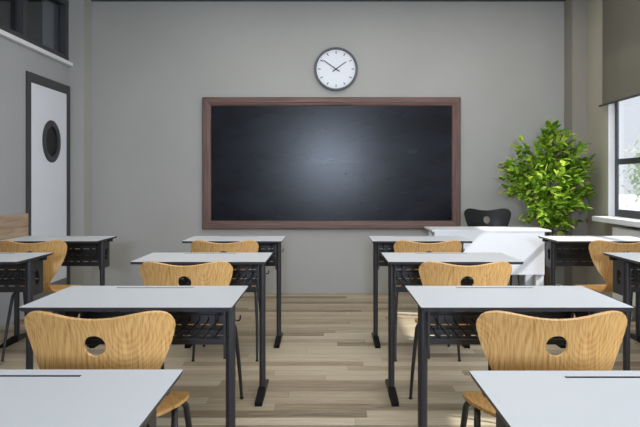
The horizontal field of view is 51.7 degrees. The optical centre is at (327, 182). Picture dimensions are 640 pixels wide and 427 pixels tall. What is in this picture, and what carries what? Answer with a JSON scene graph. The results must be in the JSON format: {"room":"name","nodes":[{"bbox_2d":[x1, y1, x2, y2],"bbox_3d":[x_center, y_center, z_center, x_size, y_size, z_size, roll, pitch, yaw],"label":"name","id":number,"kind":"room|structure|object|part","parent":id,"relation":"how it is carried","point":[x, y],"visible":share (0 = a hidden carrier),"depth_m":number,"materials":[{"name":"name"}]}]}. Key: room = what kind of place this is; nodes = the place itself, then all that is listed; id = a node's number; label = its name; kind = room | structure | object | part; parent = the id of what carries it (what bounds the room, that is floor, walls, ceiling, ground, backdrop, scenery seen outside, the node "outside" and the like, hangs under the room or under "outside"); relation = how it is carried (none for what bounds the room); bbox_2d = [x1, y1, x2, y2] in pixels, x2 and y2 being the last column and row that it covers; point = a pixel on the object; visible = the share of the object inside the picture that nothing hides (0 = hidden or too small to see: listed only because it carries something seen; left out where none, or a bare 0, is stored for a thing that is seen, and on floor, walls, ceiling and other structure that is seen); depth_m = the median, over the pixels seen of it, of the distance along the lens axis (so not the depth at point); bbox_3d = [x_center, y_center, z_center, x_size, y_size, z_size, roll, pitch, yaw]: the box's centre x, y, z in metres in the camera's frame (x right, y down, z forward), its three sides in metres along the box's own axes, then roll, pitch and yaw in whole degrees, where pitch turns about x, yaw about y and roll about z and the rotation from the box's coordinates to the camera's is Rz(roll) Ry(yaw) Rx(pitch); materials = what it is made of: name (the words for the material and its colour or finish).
{"room":"classroom","nodes":[
{"label":"classroom","id":0,"kind":"room"},
{"bbox_2d":[0,0,68,327],"bbox_3d":[-2.740,-0.400,1.950,0.250,3.120,9.900,0,0,0],"label":"wall","id":1,"kind":"structure","parent":0,"point":[16,59],"depth_m":5.54,"materials":[{"name":"grey paint"}]},
{"bbox_2d":[0,213,27,269],"bbox_3d":[-2.601,0.483,3.950,0.028,0.433,3.500,0,0,0],"label":"wall panel","id":2,"kind":"object","parent":1,"relation":"attached to","point":[11,226],"visible":0.45,"depth_m":5.43,"materials":[{"name":"brown wood"}]},
{"bbox_2d":[0,0,72,66],"bbox_3d":[-2.624,-1.495,3.583,0.102,0.650,6.165,0,0,0],"label":"window","id":3,"kind":"structure","parent":1,"relation":"in","point":[19,36],"depth_m":5.95,"materials":[{"name":"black glass"}]},
{"bbox_3d":[-2.595,-1.188,3.583,0.043,0.037,6.165,0,0,0],"label":"sill","id":4,"kind":"part","parent":3,"relation":"part of","materials":[{"name":"white paint"}]},
{"bbox_2d":[26,71,69,300],"bbox_3d":[-2.606,0.096,6.188,0.022,2.128,0.961,0,0,0],"label":"door","id":5,"kind":"structure","parent":1,"relation":"in","point":[47,110],"depth_m":6.15,"materials":[{"name":"white paint"}]},
{"bbox_3d":[-2.607,1.048,6.188,0.004,0.205,0.785,0,0,0],"label":"kick plate","id":6,"kind":"part","parent":5,"relation":"part of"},
{"bbox_3d":[-2.611,-0.387,6.222,0.001,0.328,0.328,0,0,0],"label":"porthole pane","id":7,"kind":"part","parent":5,"relation":"part of","materials":[{"name":"black glass"}]},
{"bbox_2d":[69,0,91,285],"bbox_3d":[-2.541,-0.400,6.785,0.148,3.120,0.230,0,0,0],"label":"pilaster","id":8,"kind":"object","parent":1,"relation":"attached to","point":[80,11],"visible":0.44,"depth_m":6.67,"materials":[{"name":"grey paint"}]},
{"bbox_2d":[0,293,639,426],"bbox_3d":[0.005,1.220,1.950,5.740,0.120,10.400,0,0,0],"label":"floor","id":9,"kind":"structure","parent":0,"point":[327,369],"depth_m":4.12,"materials":[{"name":"beige wood"}]},
{"bbox_2d":[0,253,52,369],"bbox_3d":[-1.957,0.785,3.636,0.700,0.750,0.456,0,0,0],"label":"student desk","id":10,"kind":"object","parent":9,"relation":"on","point":[32,263],"visible":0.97,"depth_m":3.74,"materials":[{"name":"black metal"}]},
{"bbox_2d":[0,271,37,283],"bbox_3d":[-1.957,0.532,3.691,0.576,0.030,0.303,0,0,0],"label":"wire shelf","id":11,"kind":"object","parent":10,"relation":"attached to","point":[9,275],"depth_m":3.83,"materials":[{"name":"black metal"}]},
{"bbox_3d":[-1.957,0.532,3.852,0.576,0.215,0.004,0,0,0],"label":"panel","id":12,"kind":"part","parent":10,"relation":"part of","materials":[{"name":"black metal"}]},
{"bbox_3d":[-1.644,0.776,3.636,0.035,0.707,0.047,0,0,0],"label":"leg","id":13,"kind":"part","parent":10,"relation":"part of","materials":[{"name":"black metal"}]},
{"bbox_3d":[-1.957,0.436,3.724,0.660,0.024,0.200,0,0,0],"label":"frame","id":14,"kind":"part","parent":10,"relation":"part of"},
{"bbox_3d":[-1.667,0.531,3.746,0.006,0.217,0.220,0,0,0],"label":"panel","id":15,"kind":"part","parent":10,"relation":"part of","materials":[{"name":"black metal"}]},
{"bbox_2d":[0,240,88,361],"bbox_3d":[-1.905,0.765,4.438,0.443,0.790,0.482,0,0,0],"label":"chair","id":16,"kind":"object","parent":9,"relation":"on","point":[51,266],"visible":0.47,"depth_m":4.24,"materials":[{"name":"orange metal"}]},
{"bbox_3d":[-2.096,0.936,4.382,0.024,0.444,0.211,0,0,11],"label":"leg","id":17,"kind":"part","parent":16,"relation":"part of","materials":[{"name":"black metal"}]},
{"bbox_3d":[-2.098,0.936,4.577,0.024,0.445,0.200,0,0,-12],"label":"leg","id":18,"kind":"part","parent":16,"relation":"part of","materials":[{"name":"black metal"}]},
{"bbox_2d":[0,236,116,347],"bbox_3d":[-1.967,0.785,4.837,0.700,0.750,0.456,0,0,0],"label":"student desk","id":19,"kind":"object","parent":9,"relation":"on","point":[79,248],"visible":0.48,"depth_m":4.84,"materials":[{"name":"black metal"}]},
{"bbox_3d":[-2.280,0.776,4.837,0.035,0.707,0.047,0,0,0],"label":"leg","id":20,"kind":"part","parent":19,"relation":"part of","materials":[{"name":"black metal"}]},
{"bbox_3d":[-1.967,0.532,5.053,0.576,0.215,0.004,0,0,0],"label":"panel","id":21,"kind":"part","parent":19,"relation":"part of","materials":[{"name":"black metal"}]},
{"bbox_2d":[64,250,105,258],"bbox_3d":[-1.967,0.532,4.892,0.576,0.030,0.303,0,0,0],"label":"wire shelf","id":22,"kind":"object","parent":19,"relation":"attached to","point":[70,254],"depth_m":5.05,"materials":[{"name":"black metal"}]},
{"bbox_3d":[-1.967,0.436,4.925,0.660,0.024,0.200,0,0,0],"label":"frame","id":23,"kind":"part","parent":19,"relation":"part of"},
{"bbox_3d":[-1.654,0.776,4.837,0.035,0.707,0.047,0,0,0],"label":"leg","id":24,"kind":"part","parent":19,"relation":"part of","materials":[{"name":"black metal"}]},
{"bbox_3d":[-1.677,0.531,4.947,0.006,0.217,0.220,0,0,0],"label":"panel","id":25,"kind":"part","parent":19,"relation":"part of","materials":[{"name":"black metal"}]},
{"bbox_2d":[0,370,182,426],"bbox_3d":[-0.667,0.785,1.219,0.700,0.750,0.456,0,0,0],"label":"student desk","id":26,"kind":"object","parent":9,"relation":"on","point":[28,398],"visible":1,"depth_m":1.26,"materials":[{"name":"white laminate"}]},
{"bbox_3d":[-0.377,0.531,1.329,0.006,0.217,0.220,0,0,0],"label":"panel","id":27,"kind":"part","parent":26,"relation":"part of","materials":[{"name":"black metal"}]},
{"bbox_2d":[24,311,191,426],"bbox_3d":[-0.668,0.765,2.107,0.443,0.790,0.482,0,0,0],"label":"chair","id":28,"kind":"object","parent":9,"relation":"on","point":[142,340],"visible":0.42,"depth_m":1.90,"materials":[{"name":"brown wood"}]},
{"bbox_3d":[-0.477,0.936,2.052,0.024,0.444,0.211,0,0,-11],"label":"leg","id":29,"kind":"part","parent":28,"relation":"part of","materials":[{"name":"black metal"}]},
{"bbox_3d":[-0.475,0.936,2.247,0.024,0.445,0.200,0,0,12],"label":"leg","id":30,"kind":"part","parent":28,"relation":"part of","materials":[{"name":"black metal"}]},
{"bbox_2d":[19,286,247,426],"bbox_3d":[-0.666,0.785,2.392,0.700,0.750,0.456,0,0,0],"label":"student desk","id":31,"kind":"object","parent":9,"relation":"on","point":[196,305],"visible":0.53,"depth_m":2.38,"materials":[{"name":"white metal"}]},
{"bbox_3d":[-0.956,0.531,2.502,0.006,0.217,0.220,0,0,0],"label":"panel","id":32,"kind":"part","parent":31,"relation":"part of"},
{"bbox_2d":[85,314,222,338],"bbox_3d":[-0.666,0.532,2.447,0.576,0.030,0.303,0,0,0],"label":"wire shelf","id":33,"kind":"object","parent":31,"relation":"attached to","point":[183,319],"depth_m":2.61,"materials":[{"name":"black metal"}]},
{"bbox_3d":[-0.666,0.532,2.608,0.576,0.215,0.004,0,0,0],"label":"panel","id":34,"kind":"part","parent":31,"relation":"part of","materials":[{"name":"black metal"}]},
{"bbox_3d":[-0.376,0.531,2.502,0.006,0.217,0.220,0,0,0],"label":"panel","id":35,"kind":"part","parent":31,"relation":"part of","materials":[{"name":"black metal"}]},
{"bbox_3d":[-0.353,0.776,2.392,0.035,0.707,0.047,0,0,0],"label":"leg","id":36,"kind":"part","parent":31,"relation":"part of","materials":[{"name":"black metal"}]},
{"bbox_2d":[140,261,243,399],"bbox_3d":[-0.672,0.765,3.308,0.443,0.790,0.482,0,0,0],"label":"chair","id":37,"kind":"object","parent":9,"relation":"on","point":[217,273],"visible":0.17,"depth_m":3.10,"materials":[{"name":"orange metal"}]},
{"bbox_3d":[-0.479,0.936,3.447,0.024,0.445,0.200,0,0,12],"label":"leg","id":38,"kind":"part","parent":37,"relation":"part of","materials":[{"name":"black metal"}]},
{"bbox_2d":[130,253,271,406],"bbox_3d":[-0.674,0.785,3.636,0.700,0.750,0.456,0,0,0],"label":"student desk","id":39,"kind":"object","parent":9,"relation":"on","point":[238,261],"visible":0.45,"depth_m":3.62,"materials":[{"name":"white laminate"}]},
{"bbox_3d":[-0.674,0.532,3.852,0.576,0.215,0.004,0,0,0],"label":"panel","id":40,"kind":"part","parent":39,"relation":"part of","materials":[{"name":"black metal"}]},
{"bbox_2d":[179,271,257,283],"bbox_3d":[-0.674,0.532,3.691,0.576,0.030,0.303,0,0,0],"label":"wire shelf","id":41,"kind":"object","parent":39,"relation":"attached to","point":[236,274],"depth_m":3.84,"materials":[{"name":"black metal"}]},
{"bbox_3d":[-0.384,0.531,3.746,0.006,0.217,0.220,0,0,0],"label":"panel","id":42,"kind":"part","parent":39,"relation":"part of","materials":[{"name":"black metal"}]},
{"bbox_3d":[-0.361,0.776,3.636,0.035,0.707,0.047,0,0,0],"label":"leg","id":43,"kind":"part","parent":39,"relation":"part of","materials":[{"name":"black metal"}]},
{"bbox_2d":[190,240,258,361],"bbox_3d":[-0.668,0.765,4.438,0.443,0.790,0.482,0,0,0],"label":"chair","id":44,"kind":"object","parent":9,"relation":"on","point":[197,246],"visible":0.2,"depth_m":4.23,"materials":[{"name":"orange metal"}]},
{"bbox_3d":[-0.859,0.936,4.382,0.024,0.444,0.211,0,0,11],"label":"leg","id":45,"kind":"part","parent":44,"relation":"part of","materials":[{"name":"black metal"}]},
{"bbox_3d":[-0.479,0.936,4.382,0.054,0.444,0.209,0,0,0],"label":"leg","id":46,"kind":"part","parent":44,"relation":"part of","materials":[{"name":"black metal"}]},
{"bbox_2d":[182,236,285,347],"bbox_3d":[-0.673,0.785,4.837,0.700,0.750,0.456,0,0,0],"label":"student desk","id":47,"kind":"object","parent":9,"relation":"on","point":[267,244],"visible":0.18,"depth_m":4.82,"materials":[{"name":"white laminate"}]},
{"bbox_3d":[-0.673,0.532,5.053,0.576,0.215,0.004,0,0,0],"label":"panel","id":48,"kind":"part","parent":47,"relation":"part of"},
{"bbox_2d":[223,250,274,258],"bbox_3d":[-0.673,0.532,4.892,0.576,0.030,0.303,0,0,0],"label":"wire shelf","id":49,"kind":"object","parent":47,"relation":"attached to","point":[259,251],"depth_m":5.05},
{"bbox_3d":[-0.360,0.776,4.837,0.035,0.707,0.047,0,0,0],"label":"leg","id":50,"kind":"part","parent":47,"relation":"part of","materials":[{"name":"black metal"}]},
{"bbox_2d":[369,236,472,347],"bbox_3d":[0.662,0.785,4.837,0.700,0.750,0.456,0,0,0],"label":"student desk","id":51,"kind":"object","parent":9,"relation":"on","point":[381,244],"visible":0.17,"depth_m":4.82,"materials":[{"name":"white laminate"}]},
{"bbox_3d":[0.349,0.776,4.837,0.035,0.707,0.047,0,0,0],"label":"leg","id":52,"kind":"part","parent":51,"relation":"part of","materials":[{"name":"black metal"}]},
{"bbox_3d":[0.662,0.532,5.053,0.576,0.215,0.004,0,0,0],"label":"panel","id":53,"kind":"part","parent":51,"relation":"part of","materials":[{"name":"black metal"}]},
{"bbox_3d":[0.975,0.776,4.837,0.035,0.707,0.047,0,0,0],"label":"leg","id":54,"kind":"part","parent":51,"relation":"part of","materials":[{"name":"black metal"}]},
{"bbox_2d":[394,240,461,361],"bbox_3d":[0.645,0.765,4.438,0.443,0.790,0.482,0,0,0],"label":"chair","id":55,"kind":"object","parent":9,"relation":"on","point":[401,246],"visible":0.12,"depth_m":4.23,"materials":[{"name":"orange wood"}]},
{"bbox_3d":[0.454,0.936,4.382,0.024,0.444,0.211,0,0,11],"label":"leg","id":56,"kind":"part","parent":55,"relation":"part of","materials":[{"name":"black metal"}]},
{"bbox_3d":[0.836,0.936,4.382,0.024,0.444,0.211,0,0,-11],"label":"leg","id":57,"kind":"part","parent":55,"relation":"part of","materials":[{"name":"black metal"}]},
{"bbox_2d":[382,253,523,406],"bbox_3d":[0.662,0.785,3.636,0.700,0.750,0.456,0,0,0],"label":"student desk","id":58,"kind":"object","parent":9,"relation":"on","point":[403,261],"visible":0.38,"depth_m":3.62,"materials":[{"name":"white laminate"}]},
{"bbox_3d":[0.349,0.776,3.636,0.035,0.707,0.047,0,0,0],"label":"leg","id":59,"kind":"part","parent":58,"relation":"part of","materials":[{"name":"black metal"}]},
{"bbox_3d":[0.372,0.531,3.746,0.006,0.217,0.220,0,0,0],"label":"panel","id":60,"kind":"part","parent":58,"relation":"part of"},
{"bbox_2d":[396,271,472,283],"bbox_3d":[0.662,0.532,3.691,0.576,0.030,0.303,0,0,0],"label":"wire shelf","id":61,"kind":"object","parent":58,"relation":"attached to","point":[403,275],"depth_m":3.84,"materials":[{"name":"black metal"}]},
{"bbox_3d":[0.662,0.532,3.852,0.576,0.215,0.004,0,0,0],"label":"panel","id":62,"kind":"part","parent":58,"relation":"part of","materials":[{"name":"black metal"}]},
{"bbox_2d":[409,261,511,399],"bbox_3d":[0.652,0.765,3.308,0.443,0.790,0.482,0,0,0],"label":"chair","id":63,"kind":"object","parent":9,"relation":"on","point":[432,273],"visible":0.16,"depth_m":3.10,"materials":[{"name":"orange wood"}]},
{"bbox_3d":[0.459,0.936,3.447,0.024,0.445,0.200,0,0,-12],"label":"leg","id":64,"kind":"part","parent":63,"relation":"part of","materials":[{"name":"black metal"}]},
{"bbox_2d":[424,227,550,285],"bbox_3d":[1.443,0.790,6.055,1.050,0.740,0.490,0,0,0],"label":"desk","id":65,"kind":"object","parent":9,"relation":"on","point":[524,244],"visible":0.62,"depth_m":5.81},
{"bbox_3d":[1.423,0.624,5.821,0.968,0.377,0.018,0,0,0],"label":"panel","id":66,"kind":"part","parent":65,"relation":"part of","materials":[{"name":"white wood"}]},
{"bbox_3d":[1.870,0.798,6.162,0.070,0.724,0.055,0,0,0],"label":"leg","id":67,"kind":"part","parent":65,"relation":"part of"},
{"bbox_3d":[1.870,0.798,5.857,0.070,0.724,0.055,0,0,0],"label":"leg","id":68,"kind":"part","parent":65,"relation":"part of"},
{"bbox_2d":[464,208,520,285],"bbox_3d":[1.545,0.706,6.213,0.457,0.909,0.482,0,0,0],"label":"chair","id":69,"kind":"object","parent":9,"relation":"on","point":[501,217],"visible":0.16,"depth_m":6.41,"materials":[{"name":"black paint"}]},
{"bbox_2d":[405,286,633,426],"bbox_3d":[0.656,0.785,2.392,0.700,0.750,0.456,0,0,0],"label":"student desk","id":70,"kind":"object","parent":9,"relation":"on","point":[437,305],"visible":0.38,"depth_m":2.38,"materials":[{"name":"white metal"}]},
{"bbox_3d":[0.343,0.776,2.392,0.035,0.707,0.047,0,0,0],"label":"leg","id":71,"kind":"part","parent":70,"relation":"part of","materials":[{"name":"black metal"}]},
{"bbox_3d":[0.366,0.531,2.502,0.006,0.217,0.220,0,0,0],"label":"panel","id":72,"kind":"part","parent":70,"relation":"part of","materials":[{"name":"black metal"}]},
{"bbox_3d":[0.656,0.532,2.608,0.576,0.215,0.004,0,0,0],"label":"panel","id":73,"kind":"part","parent":70,"relation":"part of","materials":[{"name":"black metal"}]},
{"bbox_2d":[430,314,567,338],"bbox_3d":[0.656,0.532,2.447,0.576,0.030,0.303,0,0,0],"label":"wire shelf","id":74,"kind":"object","parent":70,"relation":"attached to","point":[454,319],"depth_m":2.61,"materials":[{"name":"black metal"}]},
{"bbox_3d":[0.946,0.531,2.502,0.006,0.217,0.220,0,0,0],"label":"panel","id":75,"kind":"part","parent":70,"relation":"part of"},
{"bbox_2d":[460,311,626,426],"bbox_3d":[0.655,0.765,2.107,0.443,0.790,0.482,0,0,0],"label":"chair","id":76,"kind":"object","parent":9,"relation":"on","point":[509,341],"visible":0.48,"depth_m":1.90,"materials":[{"name":"orange wood"}]},
{"bbox_3d":[0.462,0.936,2.247,0.024,0.445,0.200,0,0,-12],"label":"leg","id":77,"kind":"part","parent":76,"relation":"part of","materials":[{"name":"black metal"}]},
{"bbox_3d":[0.464,0.936,2.052,0.024,0.444,0.211,0,0,11],"label":"leg","id":78,"kind":"part","parent":76,"relation":"part of","materials":[{"name":"black metal"}]},
{"bbox_2d":[496,117,597,285],"bbox_3d":[2.108,0.267,6.309,0.987,1.787,0.551,0,0,0],"label":"potted plant","id":79,"kind":"object","parent":9,"relation":"on","point":[562,169],"visible":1,"depth_m":6.30,"materials":[{"name":"green plant"}]},
{"bbox_3d":[2.130,0.515,6.370,0.102,1.012,0.116,0,0,0],"label":"stem","id":80,"kind":"part","parent":79,"relation":"part of","materials":[{"name":"brown plant"}]},
{"bbox_2d":[469,371,639,426],"bbox_3d":[0.657,0.785,1.210,0.700,0.750,0.456,0,0,0],"label":"student desk","id":81,"kind":"object","parent":9,"relation":"on","point":[518,398],"visible":1,"depth_m":1.27,"materials":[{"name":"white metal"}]},
{"bbox_3d":[0.367,0.531,1.320,0.006,0.217,0.220,0,0,0],"label":"panel","id":82,"kind":"part","parent":81,"relation":"part of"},
{"bbox_2d":[538,236,639,347],"bbox_3d":[1.961,0.785,4.837,0.700,0.750,0.456,0,0,0],"label":"student desk","id":83,"kind":"object","parent":9,"relation":"on","point":[558,248],"visible":0.43,"depth_m":4.88,"materials":[{"name":"black metal"}]},
{"bbox_3d":[1.671,0.531,4.947,0.006,0.217,0.220,0,0,0],"label":"panel","id":84,"kind":"part","parent":83,"relation":"part of","materials":[{"name":"black metal"}]},
{"bbox_3d":[1.648,0.776,4.837,0.035,0.707,0.047,0,0,0],"label":"leg","id":85,"kind":"part","parent":83,"relation":"part of","materials":[{"name":"black metal"}]},
{"bbox_3d":[1.961,0.436,4.925,0.660,0.024,0.200,0,0,0],"label":"frame","id":86,"kind":"part","parent":83,"relation":"part of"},
{"bbox_2d":[549,250,591,258],"bbox_3d":[1.961,0.532,4.892,0.576,0.030,0.303,0,0,0],"label":"wire shelf","id":87,"kind":"object","parent":83,"relation":"attached to","point":[563,254],"depth_m":5.05,"materials":[{"name":"black metal"}]},
{"bbox_3d":[1.961,0.532,5.053,0.576,0.215,0.004,0,0,0],"label":"panel","id":88,"kind":"part","parent":83,"relation":"part of","materials":[{"name":"black metal"}]},
{"bbox_3d":[2.274,0.776,4.837,0.035,0.707,0.047,0,0,0],"label":"leg","id":89,"kind":"part","parent":83,"relation":"part of","materials":[{"name":"black metal"}]},
{"bbox_2d":[575,240,639,325],"bbox_3d":[1.905,0.765,4.438,0.443,0.790,0.482,0,0,0],"label":"chair","id":90,"kind":"object","parent":9,"relation":"on","point":[604,266],"visible":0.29,"depth_m":4.24,"materials":[{"name":"orange wood"}]},
{"bbox_3d":[2.098,0.936,4.577,0.024,0.445,0.200,0,0,12],"label":"leg","id":91,"kind":"part","parent":90,"relation":"part of","materials":[{"name":"black metal"}]},
{"bbox_2d":[603,253,639,370],"bbox_3d":[1.957,0.785,3.636,0.700,0.750,0.456,0,0,0],"label":"student desk","id":92,"kind":"object","parent":9,"relation":"on","point":[623,263],"visible":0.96,"depth_m":3.64,"materials":[{"name":"black metal"}]},
{"bbox_3d":[1.667,0.531,3.746,0.006,0.217,0.220,0,0,0],"label":"panel","id":93,"kind":"part","parent":92,"relation":"part of","materials":[{"name":"black metal"}]},
{"bbox_3d":[1.957,0.436,3.724,0.660,0.024,0.200,0,0,0],"label":"frame","id":94,"kind":"part","parent":92,"relation":"part of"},
{"bbox_3d":[1.644,0.776,3.636,0.035,0.707,0.047,0,0,0],"label":"leg","id":95,"kind":"part","parent":92,"relation":"part of","materials":[{"name":"black metal"}]},
{"bbox_2d":[618,271,639,283],"bbox_3d":[1.957,0.532,3.691,0.576,0.030,0.303,0,0,0],"label":"wire shelf","id":96,"kind":"object","parent":92,"relation":"attached to","point":[635,275],"depth_m":3.75,"materials":[{"name":"black metal"}]},
{"bbox_3d":[1.957,0.532,3.852,0.576,0.215,0.004,0,0,0],"label":"panel","id":97,"kind":"part","parent":92,"relation":"part of","materials":[{"name":"black metal"}]},
{"bbox_2d":[612,227,639,318],"bbox_3d":[2.560,0.776,5.020,0.090,0.768,1.640,0,0,0],"label":"radiator","id":98,"kind":"object","parent":9,"relation":"on","point":[616,231],"visible":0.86,"depth_m":5.62,"materials":[{"name":"white metal"}]},
{"bbox_2d":[616,227,639,230],"bbox_3d":[2.569,0.401,5.030,0.062,0.018,1.600,0,0,0],"label":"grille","id":99,"kind":"object","parent":98,"relation":"attached to","point":[617,228],"depth_m":5.62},
{"bbox_2d":[92,2,563,292],"bbox_3d":[0.005,-0.400,7.025,5.740,3.120,0.250,0,0,0],"label":"wall","id":100,"kind":"structure","parent":0,"point":[154,64],"depth_m":6.90,"materials":[{"name":"grey paint"}]},
{"bbox_2d":[91,0,564,1],"bbox_3d":[0.002,-1.926,6.885,4.937,0.068,0.030,0,0,0],"label":"trim","id":101,"kind":"structure","parent":100,"relation":"attached to","point":[91,0],"depth_m":6.87,"materials":[{"name":"paint"}]},
{"bbox_2d":[202,97,460,228],"bbox_3d":[0.036,-0.200,6.877,2.688,1.376,0.046,0,0,0],"label":"chalkboard","id":102,"kind":"object","parent":100,"relation":"attached to","point":[268,162],"visible":0.95,"depth_m":6.88,"materials":[{"name":"stone"}]},
{"bbox_3d":[0.036,0.443,6.877,2.688,0.090,0.046,0,0,0],"label":"frame rail","id":103,"kind":"part","parent":102,"relation":"part of","materials":[{"name":"brown wood"}]},
{"bbox_3d":[0.036,-0.843,6.877,2.688,0.090,0.046,0,0,0],"label":"frame rail","id":104,"kind":"part","parent":102,"relation":"part of","materials":[{"name":"brown wood"}]},
{"bbox_2d":[314,47,357,90],"bbox_3d":[0.084,-1.183,6.877,0.454,0.454,0.046,0,0,0],"label":"wall clock","id":105,"kind":"object","parent":100,"relation":"attached to","point":[335,68],"visible":1,"depth_m":6.88,"materials":[{"name":"white plastic"}]},
{"bbox_2d":[588,0,639,317],"bbox_3d":[2.672,-0.400,1.950,0.095,3.120,9.900,0,0,0],"label":"wall","id":106,"kind":"structure","parent":0,"point":[597,116],"depth_m":6.45,"materials":[{"name":"grey paint"}]},
{"bbox_2d":[564,0,587,285],"bbox_3d":[2.547,-0.400,6.785,0.155,3.120,0.230,0,0,0],"label":"pilaster","id":107,"kind":"object","parent":106,"relation":"attached to","point":[575,11],"depth_m":6.67,"materials":[{"name":"paint"}]},
{"bbox_2d":[592,102,639,227],"bbox_3d":[2.590,-0.490,5.175,0.224,1.700,2.050,0,0,0],"label":"window","id":108,"kind":"structure","parent":106,"relation":"in","point":[618,216],"depth_m":6.14,"materials":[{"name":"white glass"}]},
{"bbox_3d":[2.590,0.338,5.175,0.224,0.045,2.050,0,0,0],"label":"sill","id":109,"kind":"part","parent":108,"relation":"part of","materials":[{"name":"white paint"}]},
{"bbox_3d":[2.692,-0.512,5.175,0.019,1.655,2.010,0,0,0],"label":"frame","id":110,"kind":"part","parent":108,"relation":"part of","materials":[{"name":"metal"}]},
{"bbox_2d":[599,0,639,106],"bbox_3d":[2.585,-1.310,5.175,0.080,1.190,2.170,0,0,0],"label":"roller blind","id":111,"kind":"object","parent":106,"relation":"attached to","point":[620,18],"visible":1,"depth_m":5.81,"materials":[{"name":"fabric"}]},
{"label":"outside","id":112,"kind":"structure","parent":0,"visible":0},
{"bbox_2d":[0,0,42,43],"bbox_3d":[-4.532,-0.400,1.950,3.335,3.320,10.300,0,0,0],"label":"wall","id":113,"kind":"structure","parent":112,"point":[7,7],"depth_m":6.90,"materials":[{"name":"grey paint"}]},
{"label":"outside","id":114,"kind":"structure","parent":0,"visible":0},
{"bbox_2d":[619,195,639,210],"bbox_3d":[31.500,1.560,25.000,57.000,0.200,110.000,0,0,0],"label":"ground","id":115,"kind":"structure","parent":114,"point":[629,200],"depth_m":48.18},
{"bbox_2d":[619,133,639,207],"bbox_3d":[9.023,-0.151,17.669,2.495,3.239,2.571,0,0,10],"label":"tree","id":116,"kind":"object","parent":115,"relation":"on","point":[635,180],"visible":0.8,"depth_m":18.10,"materials":[{"name":"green plant"}]}
]}

